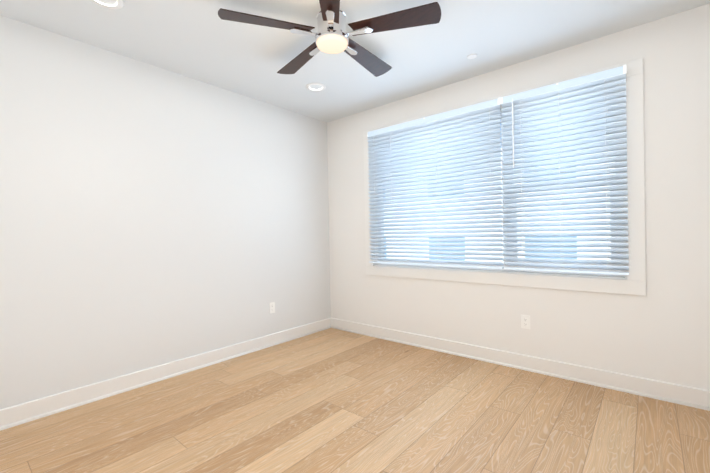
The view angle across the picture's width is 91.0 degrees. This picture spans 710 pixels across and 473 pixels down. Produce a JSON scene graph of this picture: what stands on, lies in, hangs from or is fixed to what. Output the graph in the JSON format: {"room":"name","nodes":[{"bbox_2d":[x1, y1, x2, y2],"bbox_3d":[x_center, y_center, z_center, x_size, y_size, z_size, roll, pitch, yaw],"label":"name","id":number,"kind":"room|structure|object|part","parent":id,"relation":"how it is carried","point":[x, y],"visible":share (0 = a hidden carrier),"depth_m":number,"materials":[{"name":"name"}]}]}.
{"room":"empty bedroom","nodes":[
{"label":"empty bedroom","id":0,"kind":"room"},
{"bbox_2d":[0,15,330,408],"bbox_3d":[-1.597,-0.114,3.051,0.150,2.600,3.750,-1,0,40],"label":"wall","id":1,"kind":"structure","parent":0,"point":[151,216],"depth_m":2.77,"materials":[{"name":"white paint"}]},
{"bbox_2d":[0,318,330,430],"bbox_3d":[-1.504,1.123,3.000,0.029,0.122,3.750,-1,0,40],"label":"baseboard","id":2,"kind":"structure","parent":1,"relation":"attached to","point":[22,413],"depth_m":2.75,"materials":[{"name":"white paint"}]},
{"bbox_2d":[269,302,274,313],"bbox_3d":[-0.890,0.766,3.751,0.007,0.114,0.070,-1,0,40],"label":"electrical outlet","id":3,"kind":"object","parent":1,"relation":"attached to","point":[271,307],"visible":1,"depth_m":3.75,"materials":[{"name":"white plastic"}]},
{"bbox_2d":[0,328,709,472],"bbox_3d":[-0.081,1.224,1.800,4.050,0.120,4.050,-1,0,40],"label":"floor","id":4,"kind":"structure","parent":0,"point":[331,400],"depth_m":2.16,"materials":[{"name":"brown wood"}]},
{"bbox_2d":[0,0,709,121],"bbox_3d":[-0.134,-1.496,1.785,4.050,0.120,4.050,-1,0,40],"label":"ceiling","id":5,"kind":"structure","parent":0,"point":[201,40],"depth_m":2.53,"materials":[{"name":"white paint"}]},
{"bbox_2d":[90,0,123,8],"bbox_3d":[-1.482,-1.419,2.064,0.192,0.036,0.192,-1,0,40],"label":"recessed light","id":6,"kind":"object","parent":5,"relation":"in","point":[119,4],"visible":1,"depth_m":2.12,"materials":[{"name":"white"}]},
{"bbox_2d":[306,83,325,90],"bbox_3d":[-0.377,-1.448,3.353,0.192,0.036,0.192,-1,0,40],"label":"recessed light","id":7,"kind":"object","parent":5,"relation":"in","point":[310,84],"visible":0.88,"depth_m":3.33,"materials":[{"name":"white"}]},
{"bbox_2d":[218,0,440,76],"bbox_3d":[-0.141,-1.342,2.332,1.344,0.193,1.324,-1,0,40],"label":"ceiling fan","id":8,"kind":"object","parent":5,"relation":"hanging from","point":[331,35],"visible":1,"depth_m":2.21,"materials":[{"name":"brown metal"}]},
{"bbox_3d":[-0.151,-1.262,2.296,0.205,0.033,0.205,-1,0,40],"label":"light glass","id":9,"kind":"part","parent":8,"relation":"part of","materials":[{"name":"white glass"}]},
{"bbox_2d":[467,54,476,58],"bbox_3d":[0.949,-1.459,2.828,0.078,0.006,0.078,-1,0,40],"label":"sprinkler","id":10,"kind":"object","parent":5,"relation":"attached to","point":[471,56],"visible":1,"depth_m":2.82,"materials":[{"name":"white"}]},
{"bbox_2d":[327,3,709,389],"bbox_3d":[1.151,-0.169,3.283,4.050,2.600,0.150,-1,0,40],"label":"wall","id":11,"kind":"structure","parent":0,"point":[660,331],"depth_m":2.59,"materials":[{"name":"white paint"}]},
{"bbox_2d":[363,58,645,295],"bbox_3d":[1.110,-0.401,3.285,2.490,1.655,0.150,-1,0,40],"label":"window","id":12,"kind":"structure","parent":11,"relation":"in","point":[634,283],"depth_m":2.69,"materials":[{"name":"white paint"}]},
{"bbox_2d":[366,98,503,268],"bbox_3d":[0.716,-0.448,3.478,1.456,1.470,0.062,-1,0,40],"label":"window blind","id":13,"kind":"object","parent":12,"relation":"attached to","point":[460,136],"visible":0.96,"depth_m":3.38,"materials":[{"name":"white plastic"}]},
{"bbox_2d":[500,65,628,274],"bbox_3d":[1.593,-0.460,2.723,0.851,1.470,0.084,-1,0,40],"label":"window blind","id":14,"kind":"object","parent":12,"relation":"attached to","point":[571,113],"visible":0.96,"depth_m":2.69,"materials":[{"name":"white plastic"}]},
{"bbox_2d":[331,318,709,410],"bbox_3d":[1.117,1.071,3.221,3.750,0.122,0.029,-1,0,40],"label":"baseboard","id":15,"kind":"structure","parent":11,"relation":"attached to","point":[699,398],"depth_m":2.82,"materials":[{"name":"white paint"}]},
{"bbox_2d":[521,315,529,328],"bbox_3d":[1.444,0.724,2.952,0.070,0.114,0.007,-1,0,40],"label":"electrical outlet","id":16,"kind":"object","parent":11,"relation":"attached to","point":[525,321],"visible":1,"depth_m":2.95,"materials":[{"name":"white plastic"}]},
{"label":"outside","id":17,"kind":"structure","parent":0,"visible":0},
{"bbox_2d":[383,136,614,261],"bbox_3d":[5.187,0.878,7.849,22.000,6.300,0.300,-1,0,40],"label":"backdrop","id":18,"kind":"structure","parent":17,"point":[500,223],"depth_m":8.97,"materials":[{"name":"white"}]}
]}

